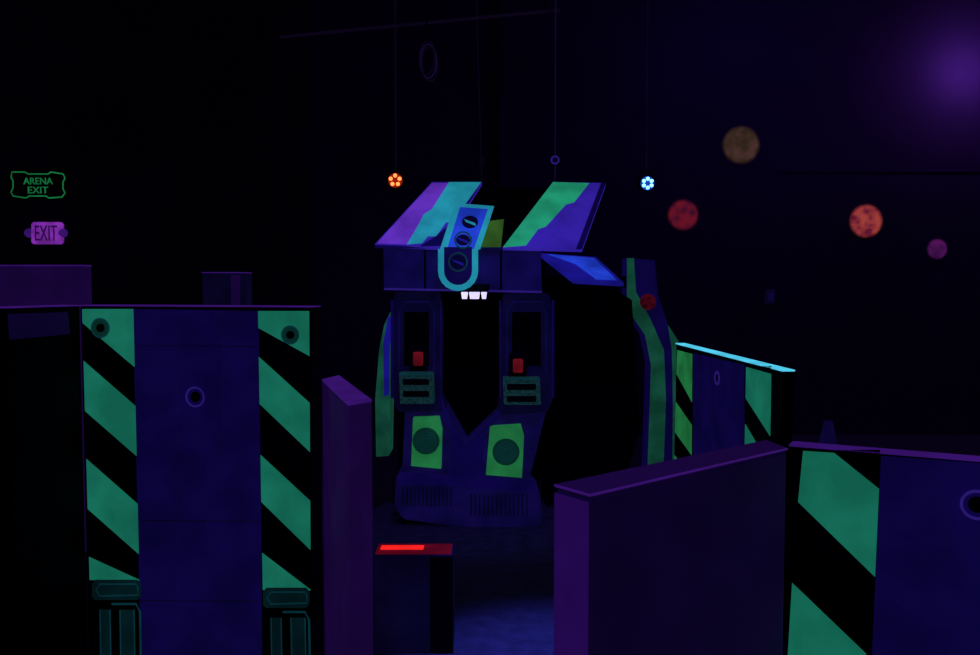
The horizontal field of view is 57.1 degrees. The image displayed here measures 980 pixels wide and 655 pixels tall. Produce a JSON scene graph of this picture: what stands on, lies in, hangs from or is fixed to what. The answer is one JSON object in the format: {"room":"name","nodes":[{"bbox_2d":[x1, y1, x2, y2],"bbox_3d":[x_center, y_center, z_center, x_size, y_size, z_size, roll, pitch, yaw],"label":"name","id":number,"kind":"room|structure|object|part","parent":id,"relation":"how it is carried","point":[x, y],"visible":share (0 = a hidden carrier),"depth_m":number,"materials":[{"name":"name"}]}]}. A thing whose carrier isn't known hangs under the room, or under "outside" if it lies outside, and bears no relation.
{"room":"laser tag arena","nodes":[
{"label":"laser tag arena","id":0,"kind":"room"},
{"bbox_2d":[0,0,309,305],"bbox_3d":[-4.600,-1.278,10.047,4.800,5.300,2.200,0,3,0],"label":"wall","id":1,"kind":"structure","parent":0,"point":[179,128],"depth_m":8.93,"materials":[{"name":"black paint"}]},
{"bbox_2d":[8,169,69,200],"bbox_3d":[-4.459,-1.411,8.897,0.587,0.303,0.082,0,3,0],"label":"exit sign","id":2,"kind":"object","parent":1,"relation":"attached to","point":[23,184],"visible":1,"depth_m":8.87,"materials":[{"name":"black paint"}]},
{"bbox_2d":[24,222,67,243],"bbox_3d":[-4.402,-0.935,8.923,0.425,0.216,0.090,0,3,0],"label":"exit sign","id":3,"kind":"object","parent":1,"relation":"attached to","point":[40,232],"visible":1,"depth_m":8.89,"materials":[{"name":"purple plastic"}]},
{"bbox_2d":[280,0,559,38],"bbox_3d":[-0.613,-3.171,7.845,2.453,1.287,0.028,0,3,0],"label":"conduit","id":4,"kind":"object","parent":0,"point":[549,10],"depth_m":7.86,"materials":[{"name":"black metal"}]},
{"bbox_2d":[85,435,979,654],"bbox_3d":[0.500,1.707,4.696,15.000,0.100,13.200,0,3,0],"label":"floor","id":5,"kind":"structure","parent":0,"point":[504,576],"depth_m":6.16,"materials":[{"name":"carpet"}]},
{"bbox_2d":[0,266,91,551],"bbox_3d":[-3.292,0.571,6.314,0.976,1.998,0.150,0,3,0],"label":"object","id":6,"kind":"object","parent":5,"relation":"on","point":[19,285],"visible":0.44,"depth_m":6.20,"materials":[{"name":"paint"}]},
{"bbox_2d":[0,265,91,265],"bbox_3d":[-3.292,-0.431,6.261,0.976,0.008,0.158,0,3,0],"label":"wall","id":7,"kind":"structure","parent":6,"relation":"on","point":[0,265],"depth_m":6.18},
{"bbox_2d":[0,304,322,654],"bbox_3d":[-1.469,0.793,4.122,1.402,1.785,0.454,0,3,0],"label":"barrier","id":8,"kind":"object","parent":5,"relation":"on","point":[202,423],"visible":1,"depth_m":4.11,"materials":[{"name":"black paint"}]},
{"bbox_3d":[-2.040,0.797,4.093,0.100,1.780,0.386,1,3,25],"label":"wing panel","id":9,"kind":"part","parent":8,"relation":"part of","materials":[{"name":"black paint"}]},
{"bbox_3d":[-1.806,0.002,4.177,0.091,0.091,0.013,1,3,11],"label":"sensor plate","id":10,"kind":"part","parent":8,"relation":"part of","materials":[{"name":"green plastic"}]},
{"bbox_3d":[-1.817,1.483,4.260,0.055,0.303,0.009,1,3,11],"label":"bracket leg","id":11,"kind":"part","parent":8,"relation":"part of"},
{"bbox_3d":[-1.756,1.233,4.233,0.252,0.110,0.011,1,3,11],"label":"bracket plate","id":12,"kind":"part","parent":8,"relation":"part of","materials":[{"name":"teal metal"}]},
{"bbox_3d":[-1.704,1.475,4.237,0.075,0.303,0.009,1,3,11],"label":"bracket leg","id":13,"kind":"part","parent":8,"relation":"part of","materials":[{"name":"teal metal"}]},
{"bbox_3d":[-0.969,1.442,4.092,0.050,0.254,0.009,1,3,11],"label":"bracket leg","id":14,"kind":"part","parent":8,"relation":"part of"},
{"bbox_3d":[-0.921,1.221,4.069,0.222,0.105,0.011,1,3,11],"label":"bracket plate","id":15,"kind":"part","parent":8,"relation":"part of","materials":[{"name":"teal metal"}]},
{"bbox_3d":[-0.886,0.033,3.999,0.082,0.082,0.013,1,3,11],"label":"sensor plate","id":16,"kind":"part","parent":8,"relation":"part of","materials":[{"name":"green plastic"}]},
{"bbox_3d":[-0.865,1.435,4.071,0.069,0.254,0.009,1,3,11],"label":"bracket leg","id":17,"kind":"part","parent":8,"relation":"part of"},
{"bbox_2d":[202,272,251,304],"bbox_3d":[-1.789,0.600,6.189,0.254,1.955,0.310,0,3,0],"label":"post","id":18,"kind":"object","parent":5,"relation":"on","point":[219,288],"visible":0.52,"depth_m":6.00,"materials":[{"name":"blue paint"}]},
{"bbox_3d":[-1.695,-0.166,5.996,0.065,0.366,0.006,0,3,0],"label":"corner trim","id":19,"kind":"part","parent":18,"relation":"part of","materials":[{"name":"paint"}]},
{"bbox_2d":[322,375,372,654],"bbox_3d":[-0.631,0.977,3.914,0.104,1.439,1.028,-1,3,-17],"label":"barrier","id":20,"kind":"object","parent":5,"relation":"on","point":[347,411],"visible":1,"depth_m":3.51,"materials":[{"name":"paint"}]},
{"bbox_2d":[374,544,454,653],"bbox_3d":[-0.388,1.396,4.666,0.401,0.524,0.186,0,3,0],"label":"pedestal","id":21,"kind":"object","parent":5,"relation":"on","point":[414,583],"visible":1,"depth_m":4.58,"materials":[{"name":"blue paint"}]},
{"bbox_2d":[375,544,451,553],"bbox_3d":[-0.391,1.146,4.656,0.386,0.008,0.160,0,3,0],"label":"diffuser","id":22,"kind":"object","parent":21,"relation":"attached to","point":[382,548],"depth_m":4.63,"materials":[{"name":"red plastic"}]},
{"bbox_3d":[-0.246,1.413,4.577,0.117,0.498,0.005,0,3,0],"label":"post","id":23,"kind":"part","parent":21,"relation":"part of","materials":[{"name":"black paint"}]},
{"bbox_2d":[375,0,678,526],"bbox_3d":[0.352,-1.106,7.224,2.508,5.348,1.357,0,3,0],"label":"robot","id":24,"kind":"object","parent":5,"relation":"on","point":[499,371],"visible":0.99,"depth_m":7.04,"materials":[{"name":"blue"}]},
{"bbox_3d":[-0.815,0.442,7.203,0.175,1.139,0.300,0,3,0],"label":"blade","id":25,"kind":"part","parent":24,"relation":"part of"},
{"bbox_3d":[-0.785,0.223,7.039,0.103,0.627,0.004,0,3,0],"label":"blade","id":26,"kind":"part","parent":24,"relation":"part of","materials":[{"name":"blue paint"}]},
{"bbox_2d":[402,486,403,505],"bbox_3d":[-0.669,1.296,6.924,0.016,0.156,0.006,0,3,0],"label":"vent","id":27,"kind":"object","parent":24,"relation":"attached to","point":[402,486],"depth_m":6.92,"materials":[{"name":"black paint"}]},
{"bbox_2d":[406,486,407,505],"bbox_3d":[-0.638,1.296,6.924,0.016,0.155,0.005,0,3,0],"label":"vent","id":28,"kind":"object","parent":24,"relation":"attached to","point":[406,486],"depth_m":6.92,"materials":[{"name":"black paint"}]},
{"bbox_2d":[410,486,411,505],"bbox_3d":[-0.608,1.296,6.924,0.016,0.155,0.005,0,3,0],"label":"vent","id":29,"kind":"object","parent":24,"relation":"attached to","point":[410,486],"depth_m":6.92,"materials":[{"name":"black paint"}]},
{"bbox_2d":[414,486,415,505],"bbox_3d":[-0.577,1.296,6.924,0.016,0.155,0.005,0,3,0],"label":"vent","id":30,"kind":"object","parent":24,"relation":"attached to","point":[414,486],"depth_m":6.92,"materials":[{"name":"black paint"}]},
{"bbox_3d":[-0.568,0.071,6.953,0.286,0.548,0.014,0,3,0],"label":"column frame","id":31,"kind":"part","parent":24,"relation":"part of","materials":[{"name":"blue paint"}]},
{"bbox_2d":[418,486,419,505],"bbox_3d":[-0.546,1.296,6.924,0.016,0.155,0.005,0,3,0],"label":"vent","id":32,"kind":"object","parent":24,"relation":"attached to","point":[418,486],"depth_m":6.92,"materials":[{"name":"black paint"}]},
{"bbox_2d":[422,486,423,505],"bbox_3d":[-0.515,1.296,6.924,0.016,0.155,0.005,0,3,0],"label":"vent","id":33,"kind":"object","parent":24,"relation":"attached to","point":[422,486],"depth_m":6.92,"materials":[{"name":"black paint"}]},
{"bbox_2d":[426,486,427,505],"bbox_3d":[-0.484,1.296,6.924,0.016,0.155,0.005,0,3,0],"label":"vent","id":34,"kind":"object","parent":24,"relation":"attached to","point":[426,486],"depth_m":6.92,"materials":[{"name":"black paint"}]},
{"bbox_3d":[-0.491,0.891,6.996,0.240,0.405,0.080,0,3,0],"label":"speaker panel","id":35,"kind":"part","parent":24,"relation":"part of","materials":[{"name":"green paint"}]},
{"bbox_2d":[430,486,431,505],"bbox_3d":[-0.454,1.296,6.924,0.016,0.155,0.005,0,3,0],"label":"vent","id":36,"kind":"object","parent":24,"relation":"attached to","point":[430,486],"depth_m":6.92,"materials":[{"name":"black paint"}]},
{"bbox_2d":[434,486,435,505],"bbox_3d":[-0.423,1.296,6.924,0.016,0.155,0.005,0,3,0],"label":"vent","id":37,"kind":"object","parent":24,"relation":"attached to","point":[434,486],"depth_m":6.92,"materials":[{"name":"black paint"}]},
{"bbox_2d":[438,486,439,505],"bbox_3d":[-0.392,1.296,6.924,0.016,0.155,0.005,0,3,0],"label":"vent","id":38,"kind":"object","parent":24,"relation":"attached to","point":[438,486],"depth_m":6.92,"materials":[{"name":"black paint"}]},
{"bbox_2d":[442,486,443,505],"bbox_3d":[-0.361,1.296,6.924,0.016,0.155,0.005,0,3,0],"label":"vent","id":39,"kind":"object","parent":24,"relation":"attached to","point":[442,486],"depth_m":6.92,"materials":[{"name":"black paint"}]},
{"bbox_2d":[446,486,447,505],"bbox_3d":[-0.331,1.296,6.924,0.016,0.155,0.005,0,3,0],"label":"vent","id":40,"kind":"object","parent":24,"relation":"attached to","point":[446,486],"depth_m":6.92,"materials":[{"name":"black paint"}]},
{"bbox_2d":[450,486,451,505],"bbox_3d":[-0.300,1.296,6.924,0.016,0.155,0.005,0,3,0],"label":"vent","id":41,"kind":"object","parent":24,"relation":"attached to","point":[450,486],"depth_m":6.92,"materials":[{"name":"black paint"}]},
{"bbox_2d":[461,292,467,298],"bbox_3d":[-0.193,-0.244,6.852,0.052,0.053,0.050,0,3,0],"label":"lamp","id":42,"kind":"object","parent":24,"relation":"attached to","point":[464,294],"depth_m":6.83,"materials":[{"name":"white plastic"}]},
{"bbox_2d":[470,494,471,515],"bbox_3d":[-0.146,1.366,6.928,0.016,0.171,0.005,0,3,0],"label":"vent","id":43,"kind":"object","parent":24,"relation":"attached to","point":[470,494],"depth_m":6.93,"materials":[{"name":"black paint"}]},
{"bbox_2d":[469,292,479,298],"bbox_3d":[-0.118,-0.244,6.852,0.083,0.053,0.050,0,3,0],"label":"lamp","id":44,"kind":"object","parent":24,"relation":"attached to","point":[473,295],"depth_m":6.83,"materials":[{"name":"white plastic"}]},
{"bbox_2d":[474,494,475,515],"bbox_3d":[-0.113,1.366,6.928,0.015,0.171,0.005,0,3,0],"label":"vent","id":45,"kind":"object","parent":24,"relation":"attached to","point":[474,494],"depth_m":6.93,"materials":[{"name":"black paint"}]},
{"bbox_2d":[479,494,480,515],"bbox_3d":[-0.080,1.366,6.928,0.015,0.171,0.005,0,3,0],"label":"vent","id":46,"kind":"object","parent":24,"relation":"attached to","point":[479,494],"depth_m":6.93,"materials":[{"name":"black paint"}]},
{"bbox_2d":[483,494,484,515],"bbox_3d":[-0.047,1.366,6.928,0.015,0.171,0.006,0,3,0],"label":"vent","id":47,"kind":"object","parent":24,"relation":"attached to","point":[483,494],"depth_m":6.93,"materials":[{"name":"black paint"}]},
{"bbox_2d":[481,292,486,298],"bbox_3d":[-0.045,-0.244,6.852,0.045,0.053,0.050,0,3,0],"label":"lamp","id":48,"kind":"object","parent":24,"relation":"attached to","point":[484,294],"depth_m":6.83,"materials":[{"name":"white plastic"}]},
{"bbox_2d":[487,494,488,515],"bbox_3d":[-0.014,1.366,6.928,0.015,0.171,0.006,0,3,0],"label":"vent","id":49,"kind":"object","parent":24,"relation":"attached to","point":[487,494],"depth_m":6.93,"materials":[{"name":"black paint"}]},
{"bbox_2d":[491,494,492,515],"bbox_3d":[0.019,1.366,6.928,0.015,0.171,0.006,0,3,0],"label":"vent","id":50,"kind":"object","parent":24,"relation":"attached to","point":[491,494],"depth_m":6.93,"materials":[{"name":"black paint"}]},
{"bbox_2d":[496,494,497,515],"bbox_3d":[0.052,1.366,6.928,0.015,0.171,0.005,0,3,0],"label":"vent","id":51,"kind":"object","parent":24,"relation":"attached to","point":[496,494],"depth_m":6.93,"materials":[{"name":"black paint"}]},
{"bbox_2d":[500,494,501,515],"bbox_3d":[0.085,1.366,6.928,0.015,0.171,0.005,0,3,0],"label":"vent","id":52,"kind":"object","parent":24,"relation":"attached to","point":[500,494],"depth_m":6.93,"materials":[{"name":"black paint"}]},
{"bbox_2d":[504,494,505,515],"bbox_3d":[0.118,1.366,6.928,0.015,0.171,0.005,0,3,0],"label":"vent","id":53,"kind":"object","parent":24,"relation":"attached to","point":[504,494],"depth_m":6.93,"materials":[{"name":"black paint"}]},
{"bbox_3d":[0.116,0.957,7.000,0.293,0.413,0.080,0,3,0],"label":"speaker panel","id":54,"kind":"part","parent":24,"relation":"part of","materials":[{"name":"green paint"}]},
{"bbox_2d":[509,494,510,515],"bbox_3d":[0.152,1.366,6.928,0.016,0.171,0.005,0,3,0],"label":"vent","id":55,"kind":"object","parent":24,"relation":"attached to","point":[509,494],"depth_m":6.93,"materials":[{"name":"black paint"}]},
{"bbox_2d":[513,494,514,515],"bbox_3d":[0.185,1.366,6.928,0.016,0.171,0.005,0,3,0],"label":"vent","id":56,"kind":"object","parent":24,"relation":"attached to","point":[513,494],"depth_m":6.93,"materials":[{"name":"black paint"}]},
{"bbox_2d":[517,494,518,515],"bbox_3d":[0.218,1.366,6.928,0.016,0.171,0.005,0,3,0],"label":"vent","id":57,"kind":"object","parent":24,"relation":"attached to","point":[517,494],"depth_m":6.93,"materials":[{"name":"black paint"}]},
{"bbox_2d":[522,494,523,515],"bbox_3d":[0.251,1.366,6.928,0.016,0.171,0.005,0,3,0],"label":"vent","id":58,"kind":"object","parent":24,"relation":"attached to","point":[522,494],"depth_m":6.93,"materials":[{"name":"black paint"}]},
{"bbox_3d":[0.282,0.071,6.953,0.316,0.549,0.014,0,3,0],"label":"column frame","id":59,"kind":"part","parent":24,"relation":"part of","materials":[{"name":"blue paint"}]},
{"bbox_2d":[526,494,527,515],"bbox_3d":[0.284,1.366,6.928,0.016,0.171,0.005,0,3,0],"label":"vent","id":60,"kind":"object","parent":24,"relation":"attached to","point":[526,494],"depth_m":6.93,"materials":[{"name":"black paint"}]},
{"bbox_3d":[1.315,0.479,7.583,0.338,2.124,0.004,0,3,0],"label":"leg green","id":61,"kind":"part","parent":24,"relation":"part of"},
{"bbox_3d":[1.376,0.476,7.736,0.460,2.134,0.300,0,3,0],"label":"leg","id":62,"kind":"part","parent":24,"relation":"part of","materials":[{"name":"blue paint"}]},
{"bbox_2d":[554,440,787,654],"bbox_3d":[0.506,1.061,2.311,0.875,1.439,0.122,-3,4,-41],"label":"barrier","id":63,"kind":"object","parent":5,"relation":"on","point":[684,555],"visible":1,"depth_m":2.17,"materials":[{"name":"paint"}]},
{"bbox_2d":[674,343,794,641],"bbox_3d":[1.467,0.881,5.699,0.084,1.444,2.036,0,3,-4],"label":"barrier","id":64,"kind":"object","parent":5,"relation":"on","point":[724,400],"visible":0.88,"depth_m":5.45,"materials":[{"name":"black paint"}]},
{"bbox_2d":[819,420,836,444],"bbox_3d":[2.461,1.119,6.567,0.480,0.878,0.480,0,3,0],"label":"cone","id":65,"kind":"object","parent":5,"relation":"on","point":[827,436],"visible":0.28,"depth_m":6.51,"materials":[{"name":"blue paint"}]},
{"bbox_2d":[786,441,979,654],"bbox_3d":[1.213,1.054,2.431,0.798,1.440,0.080,2,3,28],"label":"barrier","id":66,"kind":"object","parent":5,"relation":"on","point":[883,558],"visible":1,"depth_m":2.45,"materials":[{"name":"black paint"}]},
{"bbox_2d":[307,0,979,434],"bbox_3d":[2.900,-1.330,11.046,10.200,5.300,0.200,0,3,0],"label":"wall","id":67,"kind":"structure","parent":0,"point":[879,334],"depth_m":10.91,"materials":[{"name":"paint"}]},
{"bbox_2d":[489,0,498,187],"bbox_3d":[0.048,-1.322,10.896,0.120,5.300,0.100,0,3,0],"label":"trim","id":68,"kind":"structure","parent":67,"relation":"attached to","point":[493,4],"depth_m":10.77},
{"bbox_2d":[669,200,697,228],"bbox_3d":[2.345,-1.366,10.918,0.411,0.411,0.030,0,3,0],"label":"wall decoration","id":69,"kind":"object","parent":67,"relation":"attached to","point":[683,214],"visible":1,"depth_m":10.91,"materials":[{"name":"paint"}]},
{"bbox_2d":[724,127,758,161],"bbox_3d":[3.037,-2.207,10.874,0.493,0.493,0.030,0,3,0],"label":"wall decoration","id":70,"kind":"object","parent":67,"relation":"attached to","point":[741,144],"visible":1,"depth_m":10.87,"materials":[{"name":"paint"}]},
{"bbox_2d":[765,290,774,303],"bbox_3d":[3.405,-0.371,10.952,0.100,0.180,0.088,0,3,0],"label":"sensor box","id":71,"kind":"object","parent":67,"relation":"attached to","point":[769,294],"visible":1,"depth_m":10.91,"materials":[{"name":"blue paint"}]},
{"bbox_2d":[851,205,881,235],"bbox_3d":[4.569,-1.294,10.922,0.438,0.438,0.030,0,3,0],"label":"wall decoration","id":72,"kind":"object","parent":67,"relation":"attached to","point":[866,220],"visible":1,"depth_m":10.92,"materials":[{"name":"paint"}]},
{"bbox_2d":[779,170,979,171],"bbox_3d":[5.705,-1.895,10.908,4.389,0.024,0.015,0,3,0],"label":"trim","id":73,"kind":"structure","parent":67,"relation":"attached to","point":[779,170],"depth_m":10.90,"materials":[{"name":"paint"}]},
{"bbox_2d":[928,239,946,258],"bbox_3d":[5.441,-0.955,10.940,0.274,0.274,0.030,0,3,0],"label":"wall decoration","id":74,"kind":"object","parent":67,"relation":"attached to","point":[937,248],"visible":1,"depth_m":10.94,"materials":[{"name":"paint"}]},
{"bbox_3d":[0.500,-3.686,4.413,15.000,0.100,13.200,0,3,0],"label":"ceiling","id":75,"kind":"structure","parent":0,"visible":0},
{"bbox_2d":[386,0,405,189],"bbox_3d":[-0.859,-2.549,8.170,0.186,2.564,0.196,0,3,0],"label":"stage light","id":76,"kind":"object","parent":75,"relation":"hanging from","point":[396,181],"visible":1,"depth_m":8.18,"materials":[{"name":"black paint"}]},
{"bbox_3d":[-0.859,-2.644,8.173,0.013,2.374,0.013,-1,3,-22],"label":"drop rod","id":77,"kind":"part","parent":76,"relation":"part of","materials":[{"name":"metal"}]},
{"bbox_2d":[419,0,437,81],"bbox_3d":[-0.535,-2.974,7.785,0.168,1.674,0.121,0,3,0],"label":"cable coil","id":78,"kind":"object","parent":75,"relation":"hanging from","point":[427,40],"visible":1,"depth_m":7.81,"materials":[{"name":"metal"}]},
{"bbox_2d":[637,0,655,191],"bbox_3d":[1.499,-2.578,8.569,0.186,2.548,0.196,0,3,0],"label":"stage light","id":79,"kind":"object","parent":75,"relation":"hanging from","point":[645,184],"visible":1,"depth_m":8.58,"materials":[{"name":"black paint"}]},
{"bbox_3d":[1.499,-2.673,8.572,0.013,2.358,0.013,1,3,22],"label":"drop rod","id":80,"kind":"part","parent":79,"relation":"part of","materials":[{"name":"metal"}]}
]}

